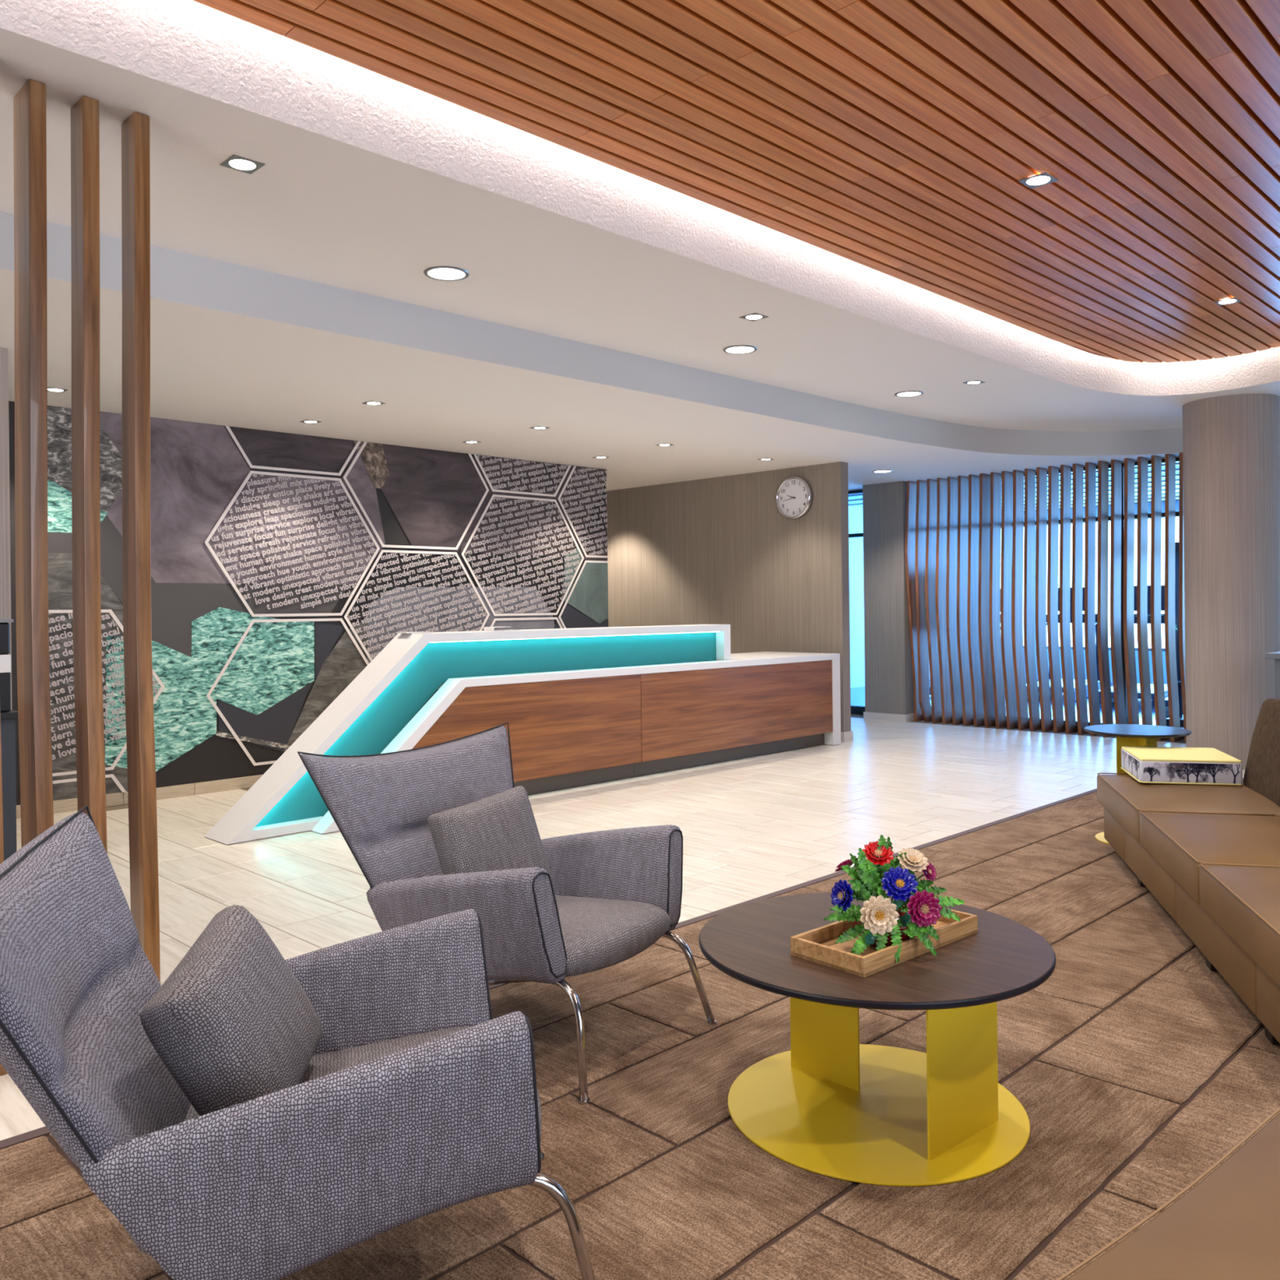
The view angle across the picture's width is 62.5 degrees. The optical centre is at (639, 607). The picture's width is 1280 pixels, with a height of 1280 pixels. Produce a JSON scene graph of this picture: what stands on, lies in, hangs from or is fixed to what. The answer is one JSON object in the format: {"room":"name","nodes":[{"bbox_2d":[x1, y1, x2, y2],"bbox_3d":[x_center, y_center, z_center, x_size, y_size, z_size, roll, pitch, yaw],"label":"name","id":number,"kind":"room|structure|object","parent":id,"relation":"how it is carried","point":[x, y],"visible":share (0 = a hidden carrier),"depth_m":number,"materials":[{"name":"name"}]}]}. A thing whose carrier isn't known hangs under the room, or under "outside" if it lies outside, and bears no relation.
{"room":"lobby","nodes":[
{"label":"lobby","id":0,"kind":"room"},
{"bbox_2d":[0,346,12,710],"bbox_3d":[-6.403,0.033,4.031,6.620,2.840,1.850,-1,0,-45],"label":"wall","id":1,"kind":"structure","parent":0,"point":[5,540],"depth_m":5.70,"materials":[{"name":"paint"}]},
{"bbox_2d":[8,400,473,805],"bbox_3d":[-2.513,-0.011,8.988,5.930,2.840,0.200,-1,0,-45],"label":"wall","id":2,"kind":"structure","parent":0,"point":[11,404],"depth_m":7.13,"materials":[{"name":"grey paint"}]},
{"bbox_2d":[16,774,262,818],"bbox_3d":[-2.269,1.362,9.064,5.497,0.088,0.014,-1,0,-45],"label":"baseboard","id":3,"kind":"structure","parent":2,"relation":"attached to","point":[188,789],"depth_m":7.88,"materials":[{"name":"wood"}]},
{"bbox_2d":[19,405,608,800],"bbox_3d":[-2.272,-0.048,9.072,5.470,2.728,0.018,-1,0,-45],"label":"mural","id":4,"kind":"object","parent":2,"relation":"attached to","point":[283,564],"visible":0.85,"depth_m":8.48,"materials":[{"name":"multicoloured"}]},
{"bbox_2d":[0,679,1244,1140],"bbox_3d":[3.034,1.493,6.748,24.200,0.304,15.700,-1,0,-45],"label":"floor","id":5,"kind":"structure","parent":0,"point":[751,828],"depth_m":6.84,"materials":[{"name":"beige tile"}]},
{"bbox_2d":[0,713,7,1075],"bbox_3d":[-1.992,-0.126,3.209,0.050,3.058,0.168,-1,0,-45],"label":"wood post","id":6,"kind":"object","parent":5,"relation":"on","point":[2,1071],"visible":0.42,"depth_m":3.18,"materials":[{"name":"brown wood"}]},
{"bbox_2d":[0,709,17,860],"bbox_3d":[-3.709,0.974,5.008,1.240,0.892,0.545,-1,0,-45],"label":"cabinet","id":7,"kind":"object","parent":5,"relation":"on","point":[8,718],"depth_m":5.23,"materials":[{"name":"grey laminate"}]},
{"bbox_2d":[0,618,13,711],"bbox_3d":[-3.449,0.293,5.235,0.500,0.459,0.430,-1,0,-45],"label":"coffee machine","id":8,"kind":"object","parent":7,"relation":"on","point":[5,659],"visible":1,"depth_m":5.25,"materials":[{"name":"black plastic"}]},
{"bbox_2d":[0,709,17,719],"bbox_3d":[-3.713,0.545,5.008,1.240,0.035,0.545,-1,0,-45],"label":"countertop","id":9,"kind":"structure","parent":7,"relation":"on","point":[12,714],"depth_m":5.22,"materials":[{"name":"black metal"}]},
{"bbox_2d":[13,79,53,848],"bbox_3d":[-1.951,-0.127,3.394,0.050,3.058,0.213,-1,0,-45],"label":"wood post","id":10,"kind":"object","parent":5,"relation":"on","point":[29,104],"visible":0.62,"depth_m":3.35,"materials":[{"name":"brown wood"}]},
{"bbox_2d":[70,95,106,852],"bbox_3d":[-1.824,-0.128,3.489,0.050,3.058,0.168,-1,0,-45],"label":"wood post","id":11,"kind":"object","parent":5,"relation":"on","point":[84,114],"visible":0.67,"depth_m":3.45,"materials":[{"name":"brown wood"}]},
{"bbox_2d":[121,111,159,982],"bbox_3d":[-1.711,-0.130,3.602,0.050,3.058,0.168,-1,0,-45],"label":"wood post","id":12,"kind":"object","parent":5,"relation":"on","point":[135,130],"visible":0.86,"depth_m":3.57,"materials":[{"name":"brown wood"}]},
{"bbox_2d":[204,624,840,844],"bbox_3d":[-0.508,0.777,8.612,6.104,1.212,0.930,-1,0,-45],"label":"reception desk","id":13,"kind":"object","parent":5,"relation":"on","point":[580,706],"visible":0.93,"depth_m":8.03,"materials":[{"name":"white"}]},
{"bbox_2d":[395,631,433,633],"bbox_3d":[-1.583,0.179,7.413,0.220,0.006,0.140,-1,0,-45],"label":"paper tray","id":14,"kind":"object","parent":13,"relation":"on","point":[403,632],"visible":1,"depth_m":7.37,"materials":[{"name":"white"}]},
{"bbox_2d":[484,626,519,631],"bbox_3d":[-1.028,0.161,7.868,0.250,0.030,0.120,-1,0,-45],"label":"sign holder","id":15,"kind":"object","parent":13,"relation":"on","point":[486,628],"visible":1,"depth_m":7.79,"materials":[{"name":"white plastic"}]},
{"bbox_2d":[716,651,823,660],"bbox_3d":[1.072,0.498,10.295,1.485,0.056,0.780,-1,0,-45],"label":"countertop","id":16,"kind":"structure","parent":13,"relation":"on","point":[762,654],"depth_m":10.37,"materials":[{"name":"white"}]},
{"bbox_2d":[0,788,1279,1279],"bbox_3d":[2.234,1.349,1.598,11.800,0.011,7.132,-1,0,-45],"label":"carpet","id":17,"kind":"object","parent":5,"relation":"on","point":[1135,1067],"visible":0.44,"depth_m":2.72,"materials":[{"name":"brown carpet"}]},
{"bbox_2d":[0,804,595,1279],"bbox_3d":[-0.715,0.921,2.146,1.175,0.920,0.991,-1,0,-16],"label":"armchair","id":18,"kind":"object","parent":17,"relation":"on","point":[411,1102],"visible":0.9,"depth_m":1.87,"materials":[{"name":"grey fabric"}]},
{"bbox_2d":[139,904,322,1115],"bbox_3d":[-0.816,0.849,2.148,0.249,0.412,0.434,-1,0,0],"label":"pillow","id":19,"kind":"object","parent":18,"relation":"on","point":[232,1024],"visible":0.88,"depth_m":2.04,"materials":[{"name":"grey fabric"}]},
{"bbox_2d":[124,1026,542,1255],"bbox_3d":[-0.611,1.093,2.176,0.803,0.236,0.576,-1,0,-16],"label":"armrest","id":20,"kind":"object","parent":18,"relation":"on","point":[339,1048],"depth_m":2.37,"materials":[{"name":"grey fabric"}]},
{"bbox_2d":[297,722,716,1104],"bbox_3d":[-0.429,0.917,3.528,1.175,0.920,0.991,-1,0,36],"label":"armchair","id":21,"kind":"object","parent":17,"relation":"on","point":[613,894],"visible":0.73,"depth_m":3.48,"materials":[{"name":"grey fabric"}]},
{"bbox_2d":[427,786,552,884],"bbox_3d":[-0.494,0.821,3.525,0.417,0.402,0.216,-1,0,-44],"label":"pillow","id":22,"kind":"object","parent":21,"relation":"on","point":[500,831],"visible":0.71,"depth_m":3.45,"materials":[{"name":"grey fabric"}]},
{"bbox_2d":[555,894,670,977],"bbox_3d":[-0.341,1.090,3.466,0.803,0.236,0.576,-1,0,36],"label":"seat cushion","id":23,"kind":"object","parent":21,"relation":"on","point":[600,931],"depth_m":3.27,"materials":[{"name":"grey fabric"}]},
{"bbox_2d":[698,892,1056,1186],"bbox_3d":[0.640,1.137,2.909,0.948,0.448,0.948,-1,0,-45],"label":"coffee table","id":24,"kind":"object","parent":17,"relation":"on","point":[833,1104],"visible":0.93,"depth_m":2.73,"materials":[{"name":"yellow paint"}]},
{"bbox_2d":[790,905,977,977],"bbox_3d":[0.669,0.888,2.862,0.524,0.048,0.236,-1,0,-42],"label":"wooden tray","id":25,"kind":"object","parent":24,"relation":"on","point":[818,945],"visible":0.71,"depth_m":2.75,"materials":[{"name":"brown wood"}]},
{"bbox_2d":[823,834,964,964],"bbox_3d":[0.662,0.759,2.819,0.339,0.298,0.331,-1,0,-45],"label":"flower arrangement","id":26,"kind":"object","parent":25,"relation":"in","point":[882,922],"visible":0.99,"depth_m":2.76,"materials":[{"name":"multicoloured plant"}]},
{"bbox_2d":[1084,724,1191,844],"bbox_3d":[2.831,1.015,5.997,0.570,0.642,0.550,-1,0,-45],"label":"side table","id":27,"kind":"object","parent":17,"relation":"on","point":[1126,735],"visible":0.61,"depth_m":6.01,"materials":[{"name":"yellow paint"}]},
{"bbox_2d":[1056,1106,1279,1279],"bbox_3d":[1.100,1.141,1.417,1.580,0.428,0.933,-1,0,-45],"label":"ottoman","id":28,"kind":"object","parent":17,"relation":"on","point":[1227,1226],"visible":1,"depth_m":1.57,"materials":[{"name":"brown leather"}]},
{"bbox_2d":[1097,697,1279,1044],"bbox_3d":[2.619,0.894,4.204,0.980,0.888,3.116,-1,0,14],"label":"sofa","id":29,"kind":"object","parent":17,"relation":"on","point":[1209,855],"visible":0.98,"depth_m":4.17,"materials":[{"name":"beige leather"}]},
{"bbox_2d":[1120,746,1243,785],"bbox_3d":[2.821,0.826,5.525,0.480,0.122,0.508,-1,0,14],"label":"box","id":30,"kind":"object","parent":29,"relation":"on","point":[1154,765],"visible":1,"depth_m":5.32,"materials":[{"name":"cardboard"}]},
{"bbox_2d":[1097,774,1279,843],"bbox_3d":[2.867,0.981,5.188,0.980,0.183,1.086,-1,0,14],"label":"seat cushion","id":31,"kind":"object","parent":29,"relation":"on","point":[1122,796],"depth_m":5.00,"materials":[{"name":"beige leather"}]},
{"bbox_2d":[1139,812,1279,905],"bbox_3d":[2.458,0.986,4.214,0.660,0.183,0.996,-1,0,14],"label":"seat cushion","id":32,"kind":"object","parent":29,"relation":"on","point":[1179,842],"depth_m":4.16,"materials":[{"name":"beige leather"}]},
{"bbox_2d":[1199,865,1279,986],"bbox_3d":[2.210,0.988,3.229,0.660,0.183,1.026,-1,0,14],"label":"seat cushion","id":33,"kind":"object","parent":29,"relation":"on","point":[1243,900],"depth_m":3.38,"materials":[{"name":"beige leather"}]},
{"bbox_2d":[1243,697,1279,807],"bbox_3d":[3.030,0.744,4.848,0.264,0.597,0.866,-1,0,14],"label":"cushion","id":34,"kind":"object","parent":29,"relation":"on","point":[1261,779],"depth_m":5.05,"materials":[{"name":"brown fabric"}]},
{"bbox_2d":[1265,651,1279,697],"bbox_3d":[4.936,0.804,6.730,0.760,1.016,1.480,-1,0,-45],"label":"base cabinet","id":35,"kind":"object","parent":17,"relation":"on","point":[1276,655],"visible":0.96,"depth_m":7.02,"materials":[{"name":"grey laminate"}]},
{"bbox_2d":[904,452,1186,742],"bbox_3d":[4.286,-0.078,11.360,0.370,2.818,3.017,-1,0,-45],"label":"screen","id":36,"kind":"object","parent":5,"relation":"on","point":[957,556],"visible":0.94,"depth_m":11.29,"materials":[{"name":"brown wood"}]},
{"bbox_2d":[1026,586,1100,700],"bbox_3d":[6.143,0.496,15.419,0.800,1.580,1.660,-1,0,37],"label":"treadmill","id":37,"kind":"object","parent":5,"relation":"on","point":[1096,646],"visible":0.09,"depth_m":15.82,"materials":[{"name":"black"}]},
{"bbox_2d":[1098,585,1168,706],"bbox_3d":[6.777,0.489,14.357,0.800,1.580,1.660,-1,0,37],"label":"treadmill","id":38,"kind":"object","parent":5,"relation":"on","point":[1162,587],"visible":0.05,"depth_m":14.79,"materials":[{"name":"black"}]},
{"bbox_2d":[1164,697,1182,714],"bbox_3d":[6.987,0.486,13.013,0.800,1.580,1.660,-1,0,37],"label":"treadmill","id":39,"kind":"object","parent":5,"relation":"on","point":[1166,699],"visible":0.02,"depth_m":12.61,"materials":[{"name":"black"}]},
{"bbox_2d":[1165,542,1183,727],"bbox_3d":[6.069,0.294,11.338,0.800,2.014,0.720,-1,0,-45],"label":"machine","id":40,"kind":"object","parent":5,"relation":"on","point":[1176,584],"visible":0.05,"depth_m":11.59,"materials":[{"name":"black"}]},
{"bbox_2d":[1182,393,1279,769],"bbox_3d":[5.020,-0.207,8.943,0.720,3.060,0.720,-1,0,-45],"label":"round column","id":41,"kind":"structure","parent":5,"relation":"on","point":[1231,443],"depth_m":8.64,"materials":[{"name":"wood"}]},
{"bbox_2d":[0,0,1279,490],"bbox_3d":[0.563,-1.847,4.372,17.000,0.800,15.430,-1,0,-45],"label":"ceiling","id":42,"kind":"structure","parent":0,"point":[616,184],"depth_m":4.87,"materials":[{"name":"white paint"}]},
{"bbox_2d":[47,386,67,392],"bbox_3d":[-3.755,-1.395,6.778,0.115,0.003,0.115,-1,0,-45],"label":"recessed light","id":43,"kind":"object","parent":42,"relation":"in","point":[52,389],"visible":0.88,"depth_m":6.77,"materials":[{"name":"silver metal"}]},
{"bbox_2d":[219,154,265,173],"bbox_3d":[-1.492,-1.661,3.960,0.120,0.003,0.120,-1,0,-45],"label":"recessed light","id":44,"kind":"object","parent":42,"relation":"in","point":[234,162],"visible":1,"depth_m":3.96,"materials":[{"name":"silver metal"}]},
{"bbox_2d":[300,419,321,423],"bbox_3d":[-2.504,-1.409,8.024,0.115,0.003,0.115,-1,0,-45],"label":"recessed light","id":45,"kind":"object","parent":42,"relation":"in","point":[308,421],"visible":1,"depth_m":8.01,"materials":[{"name":"silver metal"}]},
{"bbox_2d":[361,400,384,405],"bbox_3d":[-1.851,-1.416,7.334,0.115,0.003,0.115,-1,0,-45],"label":"recessed light","id":46,"kind":"object","parent":42,"relation":"in","point":[370,402],"visible":1,"depth_m":7.33,"materials":[{"name":"silver metal"}]},
{"bbox_2d":[423,266,469,280],"bbox_3d":[-0.967,-1.666,5.270,0.224,0.005,0.224,-1,0,-45],"label":"recessed light","id":47,"kind":"object","parent":42,"relation":"in","point":[437,273],"visible":1,"depth_m":5.26,"materials":[{"name":"silver metal"}]},
{"bbox_2d":[427,268,465,279],"bbox_3d":[-0.967,-1.666,5.270,0.185,0.003,0.185,-1,0,-45],"label":"diffuser","id":48,"kind":"object","parent":47,"relation":"attached to","point":[434,273],"depth_m":5.27,"materials":[{"name":"white"}]},
{"bbox_2d":[462,440,480,444],"bbox_3d":[-1.450,-1.421,9.089,0.115,0.003,0.115,-1,0,-45],"label":"recessed light","id":49,"kind":"object","parent":42,"relation":"in","point":[466,442],"visible":1,"depth_m":9.08,"materials":[{"name":"silver metal"}]},
{"bbox_2d":[529,426,549,430],"bbox_3d":[-0.799,-1.429,8.411,0.115,0.003,0.115,-1,0,-45],"label":"recessed light","id":50,"kind":"object","parent":42,"relation":"in","point":[540,428],"visible":1,"depth_m":8.41,"materials":[{"name":"silver metal"}]},
{"bbox_2d":[592,456,608,458],"bbox_3d":[-0.373,-1.433,10.105,0.115,0.003,0.115,-1,0,-45],"label":"recessed light","id":51,"kind":"object","parent":42,"relation":"in","point":[597,457],"visible":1,"depth_m":10.10,"materials":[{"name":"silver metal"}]},
{"bbox_2d":[656,443,672,446],"bbox_3d":[0.219,-1.440,9.369,0.115,0.003,0.115,-1,0,-45],"label":"recessed light","id":52,"kind":"object","parent":42,"relation":"in","point":[663,444],"visible":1,"depth_m":9.38,"materials":[{"name":"silver metal"}]},
{"bbox_2d":[723,345,757,354],"bbox_3d":[0.655,-1.684,6.903,0.224,0.005,0.224,-1,0,-45],"label":"recessed light","id":53,"kind":"object","parent":42,"relation":"in","point":[735,349],"visible":1,"depth_m":6.90,"materials":[{"name":"silver metal"}]},
{"bbox_2d":[725,346,754,353],"bbox_3d":[0.655,-1.684,6.903,0.185,0.003,0.185,-1,0,-45],"label":"diffuser","id":54,"kind":"object","parent":53,"relation":"attached to","point":[728,349],"depth_m":6.90,"materials":[{"name":"white"}]},
{"bbox_2d":[739,312,768,321],"bbox_3d":[0.662,-1.685,6.132,0.120,0.003,0.120,-1,0,-45],"label":"recessed light","id":55,"kind":"object","parent":42,"relation":"in","point":[753,317],"visible":1,"depth_m":6.13,"materials":[{"name":"silver metal"}]},
{"bbox_2d":[758,457,773,460],"bbox_3d":[1.237,-1.452,10.369,0.115,0.003,0.115,-1,0,-45],"label":"recessed light","id":56,"kind":"object","parent":42,"relation":"in","point":[765,459],"visible":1,"depth_m":10.35,"materials":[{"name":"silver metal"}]},
{"bbox_2d":[872,470,892,472],"bbox_3d":[2.620,-1.466,11.400,0.214,0.005,0.214,-1,0,-45],"label":"recessed light","id":57,"kind":"object","parent":42,"relation":"in","point":[875,471],"visible":1,"depth_m":11.39,"materials":[{"name":"silver metal"}]},
{"bbox_2d":[894,391,923,396],"bbox_3d":[2.147,-1.701,8.421,0.224,0.005,0.224,-1,0,-45],"label":"recessed light","id":58,"kind":"object","parent":42,"relation":"in","point":[905,393],"visible":1,"depth_m":8.41,"materials":[{"name":"silver metal"}]},
{"bbox_2d":[963,380,985,385],"bbox_3d":[2.538,-1.707,8.021,0.120,0.003,0.120,-1,0,-45],"label":"recessed light","id":59,"kind":"object","parent":42,"relation":"in","point":[974,382],"visible":1,"depth_m":8.01,"materials":[{"name":"silver metal"}]},
{"bbox_2d":[1017,172,1058,188],"bbox_3d":[1.808,-1.935,4.788,0.130,0.003,0.130,-1,0,-45],"label":"recessed light","id":60,"kind":"object","parent":42,"relation":"in","point":[1039,180],"visible":1,"depth_m":4.79,"materials":[{"name":"silver metal"}]},
{"bbox_2d":[1213,297,1241,306],"bbox_3d":[3.766,-1.958,6.763,0.130,0.003,0.130,-1,0,-45],"label":"recessed light","id":61,"kind":"object","parent":42,"relation":"in","point":[1232,300],"visible":1,"depth_m":6.76,"materials":[{"name":"silver metal"}]},
{"bbox_2d":[605,461,850,732],"bbox_3d":[0.590,-0.047,12.151,0.130,2.840,4.220,-1,0,-45],"label":"wall","id":62,"kind":"structure","parent":0,"point":[718,550],"depth_m":11.52,"materials":[{"name":"wood"}]},
{"bbox_2d":[776,475,813,519],"bbox_3d":[1.604,-1.138,10.985,0.062,0.448,0.448,-1,0,-45],"label":"wall clock","id":63,"kind":"object","parent":62,"relation":"attached to","point":[794,495],"visible":1,"depth_m":10.97,"materials":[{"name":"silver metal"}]},
{"bbox_2d":[840,730,853,742],"bbox_3d":[0.646,1.323,12.110,0.160,0.100,4.134,-1,0,-45],"label":"baseboard","id":64,"kind":"structure","parent":62,"relation":"attached to","point":[846,736],"depth_m":10.62,"materials":[{"name":"beige"}]},
{"bbox_2d":[851,906,915,948],"bbox_3d":[0.662,0.865,2.831,0.206,0.074,0.206,-1,0,-45],"label":"flower","id":65,"kind":"object","parent":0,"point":[894,934],"depth_m":2.73,"materials":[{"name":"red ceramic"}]},
{"bbox_2d":[862,480,914,715],"bbox_3d":[3.037,-0.075,12.677,0.400,2.840,0.550,-1,0,-45],"label":"column","id":66,"kind":"structure","parent":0,"point":[888,672],"depth_m":12.51,"materials":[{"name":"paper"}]},
{"bbox_2d":[863,711,914,722],"bbox_3d":[3.048,1.303,12.671,0.415,0.085,0.580,-1,0,-45],"label":"baseboard","id":67,"kind":"structure","parent":66,"relation":"attached to","point":[867,715],"depth_m":12.48,"materials":[{"name":"beige"}]},
{"bbox_2d":[848,505,929,688],"bbox_3d":[3.571,-0.261,17.678,7.180,3.200,0.200,-1,0,-45],"label":"wall","id":68,"kind":"structure","parent":0,"point":[855,513],"depth_m":17.57,"materials":[{"name":"blue paint"}]},
{"bbox_2d":[979,500,1178,684],"bbox_3d":[10.225,-0.287,15.839,0.150,3.100,12.000,-1,0,-45],"label":"window","id":69,"kind":"structure","parent":68,"relation":"in","point":[1176,502],"depth_m":17.96,"materials":[{"name":"glass"}]},
{"bbox_2d":[848,462,1179,512],"bbox_3d":[7.789,-1.759,13.428,7.180,0.100,12.000,-1,0,-45],"label":"ceiling","id":70,"kind":"structure","parent":0,"point":[856,500],"depth_m":15.49,"materials":[{"name":"white paint"}]},
{"bbox_3d":[6.155,-1.901,9.896,0.120,0.778,15.300,-1,0,-45],"label":"glass wall","id":71,"kind":"structure","parent":0,"visible":0},
{"bbox_2d":[848,457,1184,738],"bbox_3d":[6.288,-0.107,9.725,0.161,2.830,14.900,-1,0,-45],"label":"window","id":72,"kind":"structure","parent":71,"relation":"in","point":[855,709],"depth_m":10.98,"materials":[{"name":"black metal"}]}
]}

